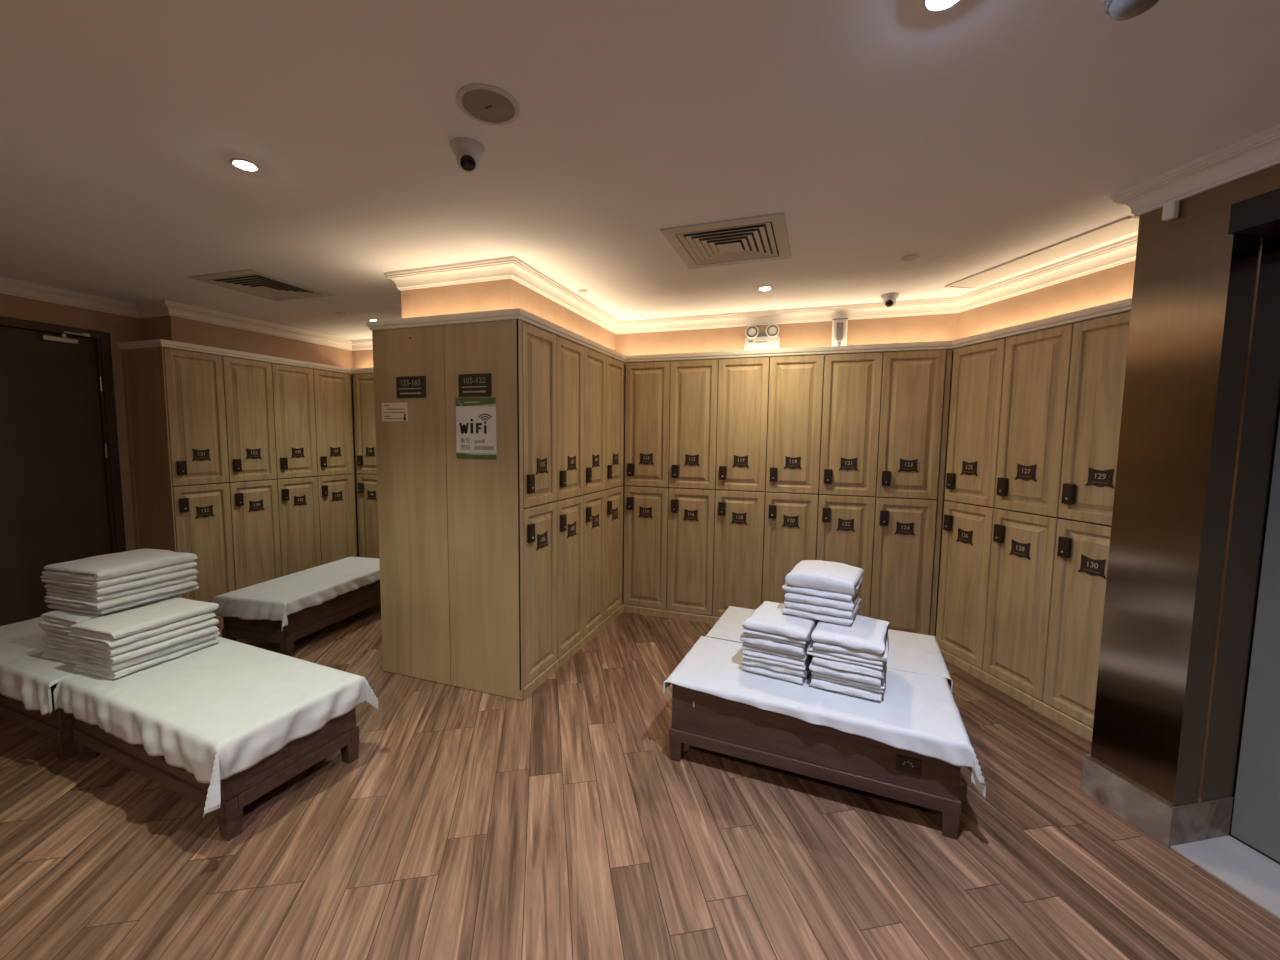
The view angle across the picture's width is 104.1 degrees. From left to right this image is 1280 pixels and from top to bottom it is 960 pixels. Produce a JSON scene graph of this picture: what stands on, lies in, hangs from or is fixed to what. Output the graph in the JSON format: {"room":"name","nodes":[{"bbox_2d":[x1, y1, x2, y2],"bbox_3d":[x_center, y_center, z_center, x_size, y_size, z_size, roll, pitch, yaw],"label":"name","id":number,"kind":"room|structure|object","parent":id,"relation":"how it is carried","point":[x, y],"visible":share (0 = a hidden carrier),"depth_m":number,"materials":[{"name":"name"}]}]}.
{"room":"changing room","nodes":[
{"label":"changing room","id":0,"kind":"room"},
{"bbox_2d":[0,293,358,556],"bbox_3d":[-4.607,-0.023,2.816,0.150,2.567,7.250,2,5,19],"label":"wall","id":1,"kind":"structure","parent":0,"point":[121,328],"depth_m":3.92,"materials":[{"name":"beige paint"}]},
{"bbox_2d":[0,316,125,625],"bbox_3d":[-4.347,0.051,3.480,0.150,2.315,1.060,2,5,19],"label":"door","id":2,"kind":"structure","parent":1,"relation":"in","point":[61,501],"depth_m":3.62,"materials":[{"name":"wood"}]},
{"bbox_2d":[141,316,352,375],"bbox_3d":[-3.599,-1.276,4.763,0.375,0.367,1.635,2,5,19],"label":"wall","id":3,"kind":"structure","parent":0,"point":[172,328],"depth_m":4.40,"materials":[{"name":"beige paint"}]},
{"bbox_2d":[401,278,615,350],"bbox_3d":[-0.867,-1.166,3.814,0.815,0.367,1.627,2,5,19],"label":"wall","id":4,"kind":"structure","parent":0,"point":[501,294],"depth_m":3.10,"materials":[{"name":"beige paint"}]},
{"bbox_2d":[118,298,1131,373],"bbox_3d":[-0.554,-0.984,3.579,6.924,0.054,1.692,2,5,19],"label":"trim","id":5,"kind":"structure","parent":4,"relation":"attached to","point":[1122,306],"depth_m":3.53,"materials":[{"name":"paint"}]},
{"bbox_2d":[0,124,1279,350],"bbox_3d":[-0.205,-1.053,0.921,9.334,0.100,6.654,2,5,19],"label":"trim","id":6,"kind":"structure","parent":4,"relation":"attached to","point":[1260,151],"depth_m":3.25,"materials":[{"name":"paint"}]},
{"bbox_2d":[349,319,951,689],"bbox_3d":[-0.397,0.112,3.622,6.317,2.132,1.659,2,5,19],"label":"trim","id":7,"kind":"structure","parent":4,"relation":"attached to","point":[949,351],"depth_m":3.58,"materials":[{"name":"brown wood"}]},
{"bbox_2d":[0,0,1279,339],"bbox_3d":[0.316,-1.159,1.073,10.600,0.100,7.600,2,5,19],"label":"ceiling","id":8,"kind":"structure","parent":0,"point":[968,138],"depth_m":1.68,"materials":[{"name":"white paint"}]},
{"bbox_2d":[188,269,335,300],"bbox_3d":[-2.588,-1.329,3.454,0.584,0.021,0.584,2,5,17],"label":"ceiling vent","id":9,"kind":"object","parent":8,"relation":"in","point":[254,282],"visible":1,"depth_m":3.41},
{"bbox_2d":[456,83,519,124],"bbox_3d":[-0.467,-1.153,1.540,0.188,0.008,0.188,2,5,19],"label":"ceiling speaker","id":10,"kind":"object","parent":8,"relation":"attached to","point":[483,103],"visible":1,"depth_m":1.53,"materials":[{"name":"grey"}]},
{"bbox_2d":[462,89,513,121],"bbox_3d":[-0.467,-1.153,1.540,0.156,0.004,0.156,2,5,19],"label":"grille","id":11,"kind":"object","parent":10,"relation":"attached to","point":[481,105],"depth_m":1.53,"materials":[{"name":"grey"}]},
{"bbox_2d":[660,213,790,268],"bbox_3d":[0.471,-1.224,2.613,0.584,0.021,0.584,2,5,20],"label":"ceiling vent","id":12,"kind":"object","parent":8,"relation":"in","point":[764,237],"visible":1,"depth_m":2.55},
{"bbox_2d":[945,216,1138,288],"bbox_3d":[2.196,-1.222,2.770,0.210,0.010,1.050,0,5,-11],"label":"access panel","id":13,"kind":"object","parent":8,"relation":"attached to","point":[1130,224],"visible":0.79,"depth_m":2.66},
{"bbox_2d":[0,591,1279,959],"bbox_3d":[0.285,1.486,1.293,10.600,0.086,7.600,2,5,19],"label":"floor","id":14,"kind":"structure","parent":0,"point":[559,821],"depth_m":1.87,"materials":[{"name":"brown wood"}]},
{"bbox_2d":[0,683,75,760],"bbox_3d":[-3.172,1.083,2.797,1.200,0.400,0.560,2,5,21],"label":"bench","id":15,"kind":"object","parent":14,"relation":"on","point":[58,726],"visible":0.23,"depth_m":2.37,"materials":[{"name":"brown wood"}]},
{"bbox_2d":[0,617,82,714],"bbox_3d":[-3.180,0.950,2.787,1.276,0.157,0.654,2,5,21],"label":"sheet","id":16,"kind":"object","parent":15,"relation":"on","point":[28,677],"visible":0.27,"depth_m":2.42,"materials":[{"name":"white fabric"}]},
{"bbox_2d":[41,651,74,663],"bbox_3d":[-2.811,0.865,2.687,0.326,0.038,0.446,2,5,16],"label":"folded towel","id":17,"kind":"object","parent":16,"relation":"on","point":[68,659],"visible":0.12,"depth_m":2.49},
{"bbox_2d":[38,643,75,656],"bbox_3d":[-2.819,0.828,2.683,0.309,0.037,0.448,2,5,17],"label":"folded towel","id":18,"kind":"object","parent":17,"relation":"on","point":[44,647],"visible":0.19,"depth_m":2.48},
{"bbox_2d":[41,635,74,649],"bbox_3d":[-2.808,0.791,2.673,0.320,0.039,0.433,2,5,17],"label":"folded towel","id":19,"kind":"object","parent":18,"relation":"on","point":[46,639],"visible":0.16,"depth_m":2.48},
{"bbox_2d":[42,629,70,640],"bbox_3d":[-2.807,0.751,2.682,0.320,0.039,0.443,2,5,18],"label":"folded towel","id":20,"kind":"object","parent":19,"relation":"on","point":[48,632],"visible":0.07,"depth_m":2.49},
{"bbox_2d":[38,621,72,633],"bbox_3d":[-2.805,0.715,2.663,0.320,0.037,0.436,2,5,16],"label":"folded towel","id":21,"kind":"object","parent":20,"relation":"on","point":[65,629],"visible":0.16,"depth_m":2.47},
{"bbox_2d":[40,595,182,625],"bbox_3d":[-2.795,0.676,2.670,0.332,0.040,0.448,2,5,18],"label":"folded towel","id":22,"kind":"object","parent":21,"relation":"on","point":[63,617],"visible":0.31,"depth_m":2.50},
{"bbox_2d":[47,586,198,614],"bbox_3d":[-2.805,0.631,2.729,0.431,0.032,0.441,2,5,15],"label":"folded towel","id":23,"kind":"object","parent":22,"relation":"on","point":[179,592],"visible":0.35,"depth_m":2.57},
{"bbox_2d":[44,581,197,609],"bbox_3d":[-2.797,0.600,2.711,0.433,0.034,0.446,2,5,16],"label":"folded towel","id":24,"kind":"object","parent":23,"relation":"on","point":[53,599],"visible":0.46,"depth_m":2.55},
{"bbox_2d":[46,575,196,601],"bbox_3d":[-2.807,0.565,2.725,0.429,0.035,0.444,2,5,17],"label":"folded towel","id":25,"kind":"object","parent":24,"relation":"on","point":[60,593],"visible":0.35,"depth_m":2.56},
{"bbox_2d":[44,568,198,595],"bbox_3d":[-2.805,0.530,2.722,0.452,0.036,0.448,2,5,18],"label":"folded towel","id":26,"kind":"object","parent":25,"relation":"on","point":[159,578],"visible":0.41,"depth_m":2.56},
{"bbox_2d":[40,561,196,588],"bbox_3d":[-2.813,0.493,2.717,0.445,0.039,0.446,2,5,16],"label":"folded towel","id":27,"kind":"object","parent":26,"relation":"on","point":[150,573],"visible":0.43,"depth_m":2.55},
{"bbox_2d":[41,549,197,580],"bbox_3d":[-2.802,0.447,2.712,0.430,0.057,0.452,2,5,15],"label":"folded towel","id":28,"kind":"object","parent":27,"relation":"on","point":[100,567],"visible":1,"depth_m":2.61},
{"bbox_2d":[121,347,176,551],"bbox_3d":[-3.866,0.075,3.951,0.505,2.194,0.012,2,5,19],"label":"end panel","id":29,"kind":"object","parent":14,"relation":"on","point":[143,369],"visible":0.64,"depth_m":3.92,"materials":[{"name":"brown wood"}]},
{"bbox_2d":[72,707,359,840],"bbox_3d":[-2.004,1.132,2.363,1.200,0.400,0.560,3,5,23],"label":"bench","id":30,"kind":"object","parent":14,"relation":"on","point":[240,789],"visible":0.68,"depth_m":2.10,"materials":[{"name":"brown wood"}]},
{"bbox_2d":[53,636,377,817],"bbox_3d":[-1.995,1.033,2.323,1.341,0.224,0.750,3,5,23],"label":"sheet","id":31,"kind":"object","parent":30,"relation":"on","point":[214,712],"visible":0.86,"depth_m":2.15,"materials":[{"name":"white fabric"}]},
{"bbox_2d":[73,638,217,679],"bbox_3d":[-2.497,0.882,2.543,0.313,0.035,0.439,2,5,17],"label":"folded towel","id":32,"kind":"object","parent":31,"relation":"on","point":[125,671],"visible":0.35,"depth_m":2.40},
{"bbox_2d":[73,631,219,672],"bbox_3d":[-2.494,0.846,2.545,0.316,0.038,0.454,2,5,18],"label":"folded towel","id":33,"kind":"object","parent":32,"relation":"on","point":[96,665],"visible":0.37,"depth_m":2.39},
{"bbox_2d":[73,625,218,664],"bbox_3d":[-2.487,0.809,2.534,0.328,0.038,0.446,2,5,18],"label":"folded towel","id":34,"kind":"object","parent":33,"relation":"on","point":[160,645],"visible":0.41,"depth_m":2.39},
{"bbox_2d":[70,618,218,656],"bbox_3d":[-2.494,0.770,2.537,0.330,0.040,0.445,2,5,19],"label":"folded towel","id":35,"kind":"object","parent":34,"relation":"on","point":[117,650],"visible":0.44,"depth_m":2.40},
{"bbox_2d":[68,612,215,648],"bbox_3d":[-2.498,0.732,2.529,0.331,0.038,0.446,2,5,17],"label":"folded towel","id":36,"kind":"object","parent":35,"relation":"on","point":[83,639],"visible":0.42,"depth_m":2.37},
{"bbox_2d":[70,598,218,639],"bbox_3d":[-2.490,0.692,2.532,0.327,0.043,0.446,2,5,18],"label":"folded towel","id":37,"kind":"object","parent":36,"relation":"on","point":[129,622],"visible":1,"depth_m":2.46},
{"bbox_2d":[222,580,380,655],"bbox_3d":[-2.584,0.983,4.081,0.560,0.400,1.200,2,5,12],"label":"bench","id":38,"kind":"object","parent":14,"relation":"on","point":[309,620],"visible":0.52,"depth_m":3.58,"materials":[{"name":"brown wood"}]},
{"bbox_2d":[211,557,379,630],"bbox_3d":[-2.584,0.866,4.064,0.700,0.190,1.333,2,5,12],"label":"sheet","id":39,"kind":"object","parent":38,"relation":"on","point":[276,599],"visible":0.9,"depth_m":3.69,"materials":[{"name":"white fabric"}]},
{"bbox_2d":[372,319,523,699],"bbox_3d":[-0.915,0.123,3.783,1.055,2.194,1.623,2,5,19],"label":"end panel","id":40,"kind":"object","parent":14,"relation":"on","point":[449,557],"visible":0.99,"depth_m":3.01,"materials":[{"name":"brown wood"}]},
{"bbox_2d":[455,397,496,458],"bbox_3d":[-0.954,-0.300,2.901,0.278,0.352,0.006,2,5,19],"label":"notice","id":41,"kind":"object","parent":40,"relation":"attached to","point":[476,435],"visible":1,"depth_m":2.90,"materials":[{"name":"white paper"}]},
{"bbox_2d":[669,684,960,838],"bbox_3d":[0.801,1.161,2.414,1.200,0.400,0.564,3,5,23],"label":"bench","id":42,"kind":"object","parent":14,"relation":"on","point":[702,720],"visible":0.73,"depth_m":2.14,"materials":[{"name":"brown wood"}]},
{"bbox_2d":[662,636,986,798],"bbox_3d":[0.807,1.045,2.383,1.306,0.191,0.640,3,5,23],"label":"sheet","id":43,"kind":"object","parent":42,"relation":"on","point":[917,713],"visible":0.71,"depth_m":2.19,"materials":[{"name":"white fabric"}]},
{"bbox_2d":[741,663,809,683],"bbox_3d":[0.720,0.918,2.551,0.295,0.036,0.385,3,5,29],"label":"folded towel","id":44,"kind":"object","parent":43,"relation":"on","point":[798,679],"visible":0.16,"depth_m":2.38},
{"bbox_2d":[742,655,812,676],"bbox_3d":[0.720,0.883,2.553,0.309,0.035,0.394,3,5,28],"label":"folded towel","id":45,"kind":"object","parent":44,"relation":"on","point":[779,668],"visible":0.19,"depth_m":2.38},
{"bbox_2d":[742,649,810,669],"bbox_3d":[0.719,0.848,2.548,0.298,0.037,0.396,3,5,27],"label":"folded towel","id":46,"kind":"object","parent":45,"relation":"on","point":[748,654],"visible":0.36,"depth_m":2.38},
{"bbox_2d":[742,642,811,660],"bbox_3d":[0.723,0.811,2.553,0.312,0.036,0.371,3,5,29],"label":"folded towel","id":47,"kind":"object","parent":46,"relation":"on","point":[778,652],"visible":0.27,"depth_m":2.39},
{"bbox_2d":[739,623,817,654],"bbox_3d":[0.721,0.775,2.548,0.316,0.037,0.412,3,5,30],"label":"folded towel","id":48,"kind":"object","parent":47,"relation":"on","point":[748,639],"visible":0.27,"depth_m":2.38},
{"bbox_2d":[742,625,816,646],"bbox_3d":[0.719,0.740,2.533,0.307,0.037,0.390,3,5,29],"label":"folded towel","id":49,"kind":"object","parent":48,"relation":"on","point":[749,632],"visible":0.31,"depth_m":2.38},
{"bbox_2d":[743,601,819,639],"bbox_3d":[0.726,0.701,2.523,0.311,0.043,0.389,3,5,29],"label":"folded towel","id":50,"kind":"object","parent":49,"relation":"on","point":[768,617],"visible":0.79,"depth_m":2.43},
{"bbox_2d":[809,677,881,700],"bbox_3d":[1.001,0.930,2.405,0.307,0.042,0.390,3,5,27],"label":"folded towel","id":51,"kind":"object","parent":43,"relation":"on","point":[815,682],"visible":0.24,"depth_m":2.24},
{"bbox_2d":[811,661,886,692],"bbox_3d":[1.013,0.893,2.400,0.310,0.035,0.394,3,5,28],"label":"folded towel","id":52,"kind":"object","parent":51,"relation":"on","point":[827,677],"visible":0.3,"depth_m":2.23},
{"bbox_2d":[809,657,881,685],"bbox_3d":[0.997,0.858,2.394,0.307,0.036,0.395,3,5,29],"label":"folded towel","id":53,"kind":"object","parent":52,"relation":"on","point":[854,676],"visible":0.26,"depth_m":2.22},
{"bbox_2d":[812,656,885,677],"bbox_3d":[1.010,0.823,2.385,0.303,0.037,0.402,3,5,28],"label":"folded towel","id":54,"kind":"object","parent":53,"relation":"on","point":[838,665],"visible":0.23,"depth_m":2.22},
{"bbox_2d":[807,641,883,669],"bbox_3d":[1.000,0.787,2.393,0.321,0.036,0.384,3,5,29],"label":"folded towel","id":55,"kind":"object","parent":54,"relation":"on","point":[876,664],"visible":0.31,"depth_m":2.23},
{"bbox_2d":[813,634,888,660],"bbox_3d":[1.014,0.753,2.382,0.313,0.034,0.391,3,5,27],"label":"folded towel","id":56,"kind":"object","parent":55,"relation":"on","point":[817,645],"visible":0.22,"depth_m":2.22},
{"bbox_2d":[811,615,889,653],"bbox_3d":[1.011,0.715,2.383,0.306,0.041,0.401,3,5,29],"label":"folded towel","id":57,"kind":"object","parent":56,"relation":"on","point":[868,634],"visible":0.74,"depth_m":2.29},
{"bbox_2d":[782,603,860,625],"bbox_3d":[0.946,0.658,2.585,0.333,0.036,0.355,4,6,31],"label":"folded towel","id":58,"kind":"object","parent":57,"relation":"on","point":[797,612],"visible":0.28,"depth_m":2.44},
{"bbox_2d":[784,594,860,618],"bbox_3d":[0.942,0.621,2.574,0.328,0.039,0.341,3,6,31],"label":"folded towel","id":59,"kind":"object","parent":58,"relation":"on","point":[790,604],"visible":0.42,"depth_m":2.43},
{"bbox_2d":[785,588,859,610],"bbox_3d":[0.943,0.582,2.573,0.326,0.040,0.346,3,5,29],"label":"folded towel","id":60,"kind":"object","parent":59,"relation":"on","point":[790,596],"visible":0.34,"depth_m":2.43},
{"bbox_2d":[782,583,860,601],"bbox_3d":[0.945,0.544,2.582,0.331,0.035,0.349,4,6,31],"label":"folded towel","id":61,"kind":"object","parent":60,"relation":"on","point":[802,590],"visible":0.27,"depth_m":2.44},
{"bbox_2d":[785,560,863,594],"bbox_3d":[0.954,0.486,2.568,0.331,0.085,0.349,3,5,30],"label":"folded towel","id":62,"kind":"object","parent":61,"relation":"on","point":[814,574],"visible":1,"depth_m":2.47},
{"bbox_3d":[1.060,1.120,2.950,1.200,0.400,0.560,3,5,24],"label":"bench","id":63,"kind":"object","parent":14,"relation":"on","visible":0},
{"bbox_2d":[705,606,952,693],"bbox_3d":[1.086,0.969,2.942,1.296,0.119,0.650,3,5,24],"label":"sheet","id":64,"kind":"object","parent":63,"relation":"on","point":[908,651],"visible":0.43,"depth_m":2.80,"materials":[{"name":"white fabric"}]},
{"bbox_2d":[352,313,957,628],"bbox_3d":[-0.219,-0.138,4.824,6.800,2.567,0.550,2,5,19],"label":"wall","id":65,"kind":"structure","parent":0,"point":[937,327],"depth_m":3.98,"materials":[{"name":"beige paint"}]},
{"bbox_2d":[952,260,1135,358],"bbox_3d":[2.639,0.041,3.067,0.510,2.567,2.052,0,5,-11],"label":"wall","id":66,"kind":"structure","parent":0,"point":[1112,284],"depth_m":2.91,"materials":[{"name":"beige paint"}]},
{"bbox_2d":[213,604,1092,740],"bbox_3d":[-0.351,1.210,3.693,6.440,0.064,1.659,2,5,19],"label":"baseboard","id":67,"kind":"structure","parent":66,"relation":"attached to","point":[1069,722],"depth_m":3.30,"materials":[{"name":"brown wood"}]},
{"bbox_2d":[172,483,234,602],"bbox_3d":[-3.768,0.561,4.175,0.487,1.066,0.398,2,5,19],"label":"locker","id":68,"kind":"object","parent":67,"relation":"on","point":[202,512],"visible":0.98,"depth_m":4.11,"materials":[{"name":"brown wood"}]},
{"bbox_2d":[163,347,228,485],"bbox_3d":[-3.755,-0.501,4.087,0.487,1.062,0.398,2,5,19],"label":"locker","id":69,"kind":"object","parent":68,"relation":"on","point":[194,382],"visible":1,"depth_m":4.00,"materials":[{"name":"brown wood"}]},
{"bbox_2d":[227,479,281,589],"bbox_3d":[-3.635,0.531,4.551,0.487,1.066,0.398,2,5,19],"label":"locker","id":70,"kind":"object","parent":67,"relation":"on","point":[254,504],"visible":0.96,"depth_m":4.46,"materials":[{"name":"brown wood"}]},
{"bbox_2d":[222,356,276,481],"bbox_3d":[-3.623,-0.531,4.463,0.487,1.062,0.398,2,5,19],"label":"locker","id":71,"kind":"object","parent":70,"relation":"on","point":[248,389],"visible":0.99,"depth_m":4.38,"materials":[{"name":"brown wood"}]},
{"bbox_2d":[276,476,320,576],"bbox_3d":[-3.503,0.502,4.928,0.487,1.066,0.398,2,5,19],"label":"locker","id":72,"kind":"object","parent":67,"relation":"on","point":[298,502],"visible":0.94,"depth_m":4.83,"materials":[{"name":"brown wood"}]},
{"bbox_2d":[271,363,316,478],"bbox_3d":[-3.490,-0.560,4.840,0.487,1.062,0.398,2,5,19],"label":"locker","id":73,"kind":"object","parent":72,"relation":"on","point":[293,386],"visible":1,"depth_m":4.75,"materials":[{"name":"brown wood"}]},
{"bbox_2d":[316,474,354,564],"bbox_3d":[-3.370,0.472,5.304,0.487,1.066,0.398,2,5,19],"label":"locker","id":74,"kind":"object","parent":67,"relation":"on","point":[335,492],"visible":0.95,"depth_m":5.21,"materials":[{"name":"brown wood"}]},
{"bbox_2d":[313,369,351,475],"bbox_3d":[-3.358,-0.590,5.216,0.487,1.062,0.398,2,5,19],"label":"locker","id":75,"kind":"object","parent":74,"relation":"on","point":[331,389],"visible":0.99,"depth_m":5.13,"materials":[{"name":"brown wood"}]},
{"bbox_2d":[357,474,378,557],"bbox_3d":[-2.804,0.455,5.588,0.398,1.066,0.507,2,5,19],"label":"locker","id":76,"kind":"object","parent":67,"relation":"on","point":[367,483],"visible":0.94,"depth_m":5.38,"materials":[{"name":"brown wood"}]},
{"bbox_2d":[354,374,376,473],"bbox_3d":[-2.791,-0.607,5.500,0.398,1.062,0.507,2,5,19],"label":"locker","id":77,"kind":"object","parent":76,"relation":"on","point":[363,383],"visible":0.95,"depth_m":5.31,"materials":[{"name":"brown wood"}]},
{"bbox_2d":[523,502,556,685],"bbox_3d":[-0.816,0.678,3.186,0.487,1.066,0.395,2,5,19],"label":"locker","id":78,"kind":"object","parent":67,"relation":"on","point":[539,521],"visible":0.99,"depth_m":3.09,"materials":[{"name":"brown wood"}]},
{"bbox_2d":[522,322,556,507],"bbox_3d":[-0.803,-0.385,3.098,0.487,1.062,0.395,2,5,19],"label":"locker","id":79,"kind":"object","parent":78,"relation":"on","point":[539,346],"visible":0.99,"depth_m":3.01,"materials":[{"name":"brown wood"}]},
{"bbox_2d":[554,495,583,658],"bbox_3d":[-0.684,0.648,3.560,0.487,1.066,0.395,2,5,19],"label":"locker","id":80,"kind":"object","parent":67,"relation":"on","point":[570,511],"visible":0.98,"depth_m":3.47,"materials":[{"name":"brown wood"}]},
{"bbox_2d":[557,336,583,500],"bbox_3d":[-0.672,-0.414,3.472,0.487,1.062,0.395,2,5,19],"label":"locker","id":81,"kind":"object","parent":80,"relation":"on","point":[570,355],"visible":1,"depth_m":3.38,"materials":[{"name":"brown wood"}]},
{"bbox_2d":[581,490,604,636],"bbox_3d":[-0.553,0.619,3.934,0.487,1.066,0.395,2,5,19],"label":"locker","id":82,"kind":"object","parent":67,"relation":"on","point":[594,502],"visible":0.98,"depth_m":3.84,"materials":[{"name":"brown wood"}]},
{"bbox_2d":[584,347,605,493],"bbox_3d":[-0.540,-0.444,3.845,0.487,1.062,0.395,2,5,19],"label":"locker","id":83,"kind":"object","parent":82,"relation":"on","point":[594,362],"visible":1,"depth_m":3.76,"materials":[{"name":"brown wood"}]},
{"bbox_2d":[605,486,622,617],"bbox_3d":[-0.421,0.589,4.307,0.487,1.066,0.395,2,5,19],"label":"locker","id":84,"kind":"object","parent":67,"relation":"on","point":[613,496],"visible":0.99,"depth_m":4.22,"materials":[{"name":"brown wood"}]},
{"bbox_2d":[605,356,623,488],"bbox_3d":[-0.409,-0.473,4.219,0.487,1.062,0.395,2,5,19],"label":"locker","id":85,"kind":"object","parent":84,"relation":"on","point":[614,453],"visible":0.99,"depth_m":4.13,"materials":[{"name":"brown wood"}]},
{"bbox_2d":[623,486,669,609],"bbox_3d":[0.119,0.574,4.568,0.400,1.066,0.507,2,5,19],"label":"locker","id":86,"kind":"object","parent":67,"relation":"on","point":[645,507],"visible":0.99,"depth_m":4.35,"materials":[{"name":"brown wood"}]},
{"bbox_2d":[625,361,670,486],"bbox_3d":[0.132,-0.488,4.480,0.400,1.062,0.507,2,5,19],"label":"locker","id":87,"kind":"object","parent":86,"relation":"on","point":[647,384],"visible":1,"depth_m":4.27,"materials":[{"name":"brown wood"}]},
{"bbox_2d":[667,488,715,615],"bbox_3d":[0.498,0.589,4.436,0.400,1.066,0.507,2,5,19],"label":"locker","id":88,"kind":"object","parent":67,"relation":"on","point":[691,512],"visible":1,"depth_m":4.22,"materials":[{"name":"brown wood"}]},
{"bbox_2d":[669,359,718,489],"bbox_3d":[0.511,-0.473,4.348,0.400,1.062,0.507,2,5,19],"label":"locker","id":89,"kind":"object","parent":88,"relation":"on","point":[693,383],"visible":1,"depth_m":4.13,"materials":[{"name":"brown wood"}]},
{"bbox_2d":[712,490,765,616],"bbox_3d":[0.877,0.605,4.303,0.400,1.066,0.507,2,5,19],"label":"locker","id":90,"kind":"object","parent":67,"relation":"on","point":[739,515],"visible":0.94,"depth_m":4.08,"materials":[{"name":"brown wood"}]},
{"bbox_2d":[716,357,769,491],"bbox_3d":[0.890,-0.458,4.215,0.400,1.062,0.507,2,5,19],"label":"locker","id":91,"kind":"object","parent":90,"relation":"on","point":[743,383],"visible":1,"depth_m":4.00,"materials":[{"name":"brown wood"}]},
{"bbox_2d":[762,492,818,603],"bbox_3d":[1.257,0.620,4.171,0.400,1.066,0.507,2,5,19],"label":"locker","id":92,"kind":"object","parent":67,"relation":"on","point":[790,527],"visible":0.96,"depth_m":3.95,"materials":[{"name":"brown wood"}]},
{"bbox_2d":[766,355,823,493],"bbox_3d":[1.269,-0.442,4.083,0.400,1.062,0.507,2,5,19],"label":"locker","id":93,"kind":"object","parent":92,"relation":"on","point":[795,382],"visible":1,"depth_m":3.87,"materials":[{"name":"brown wood"}]},
{"bbox_2d":[816,494,874,616],"bbox_3d":[1.636,0.635,4.039,0.400,1.066,0.507,2,5,19],"label":"locker","id":94,"kind":"object","parent":67,"relation":"on","point":[845,523],"visible":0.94,"depth_m":3.80,"materials":[{"name":"brown wood"}]},
{"bbox_2d":[819,352,882,496],"bbox_3d":[1.648,-0.427,3.951,0.400,1.062,0.507,2,5,19],"label":"locker","id":95,"kind":"object","parent":94,"relation":"on","point":[851,399],"visible":0.99,"depth_m":3.74,"materials":[{"name":"brown wood"}]},
{"bbox_2d":[869,497,936,634],"bbox_3d":[2.015,0.651,3.906,0.400,1.066,0.507,2,5,19],"label":"locker","id":96,"kind":"object","parent":67,"relation":"on","point":[904,528],"visible":0.95,"depth_m":3.69,"materials":[{"name":"brown wood"}]},
{"bbox_2d":[876,350,945,498],"bbox_3d":[2.027,-0.411,3.818,0.400,1.062,0.507,2,5,19],"label":"locker","id":97,"kind":"object","parent":96,"relation":"on","point":[912,382],"visible":1,"depth_m":3.61,"materials":[{"name":"brown wood"}]},
{"bbox_2d":[936,500,995,668],"bbox_3d":[2.415,0.693,3.456,0.487,1.066,0.400,0,5,-11],"label":"locker","id":98,"kind":"object","parent":67,"relation":"on","point":[967,528],"visible":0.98,"depth_m":3.39,"materials":[{"name":"brown wood"}]},
{"bbox_2d":[944,338,1005,506],"bbox_3d":[2.427,-0.369,3.368,0.487,1.062,0.400,0,5,-11],"label":"locker","id":99,"kind":"object","parent":98,"relation":"on","point":[978,369],"visible":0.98,"depth_m":3.31,"materials":[{"name":"brown wood"}]},
{"bbox_2d":[983,508,1059,700],"bbox_3d":[2.491,0.727,3.063,0.487,1.066,0.400,0,5,-11],"label":"locker","id":100,"kind":"object","parent":67,"relation":"on","point":[1023,544],"visible":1,"depth_m":3.00,"materials":[{"name":"brown wood"}]},
{"bbox_2d":[994,324,1073,516],"bbox_3d":[2.503,-0.336,2.975,0.487,1.062,0.400,0,5,-11],"label":"locker","id":101,"kind":"object","parent":100,"relation":"on","point":[1036,374],"visible":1,"depth_m":2.91,"materials":[{"name":"brown wood"}]},
{"bbox_2d":[1043,518,1110,727],"bbox_3d":[2.567,0.760,2.670,0.487,1.066,0.400,0,5,-11],"label":"locker","id":102,"kind":"object","parent":67,"relation":"on","point":[1081,548],"visible":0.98,"depth_m":2.68,"materials":[{"name":"brown wood"}]},
{"bbox_2d":[1058,311,1130,525],"bbox_3d":[2.580,-0.302,2.582,0.487,1.062,0.400,0,5,-11],"label":"locker","id":103,"kind":"object","parent":102,"relation":"on","point":[1099,345],"visible":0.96,"depth_m":2.59,"materials":[{"name":"brown wood"}]},
{"bbox_2d":[1091,178,1279,834],"bbox_3d":[2.542,0.123,2.067,1.040,2.567,0.296,0,5,-11],"label":"wall pillar","id":104,"kind":"structure","parent":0,"point":[1201,404],"depth_m":1.90,"materials":[{"name":"brown metal"}]},
{"bbox_2d":[1080,754,1233,847],"bbox_3d":[2.155,1.320,2.101,0.308,0.167,0.323,0,5,-11],"label":"baseboard","id":105,"kind":"structure","parent":104,"relation":"attached to","point":[1168,824],"depth_m":1.97,"materials":[{"name":"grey stone"}]},
{"bbox_2d":[1237,163,1279,201],"bbox_3d":[2.709,0.371,-0.899,0.240,2.567,5.612,0,5,-11],"label":"wall","id":106,"kind":"structure","parent":0,"point":[1266,180],"depth_m":1.68,"materials":[{"name":"brown paint"}]},
{"bbox_2d":[1228,188,1279,237],"bbox_3d":[2.341,-0.872,1.311,0.383,0.100,0.962,0,5,-11],"label":"trim","id":107,"kind":"structure","parent":106,"relation":"attached to","point":[1259,215],"depth_m":1.69,"materials":[{"name":"black metal"}]},
{"bbox_2d":[1231,414,1279,862],"bbox_3d":[2.453,0.320,1.438,0.075,2.260,0.926,0,5,-11],"label":"door","id":108,"kind":"structure","parent":106,"relation":"in","point":[1256,811],"depth_m":1.88,"materials":[{"name":"grey paint"}]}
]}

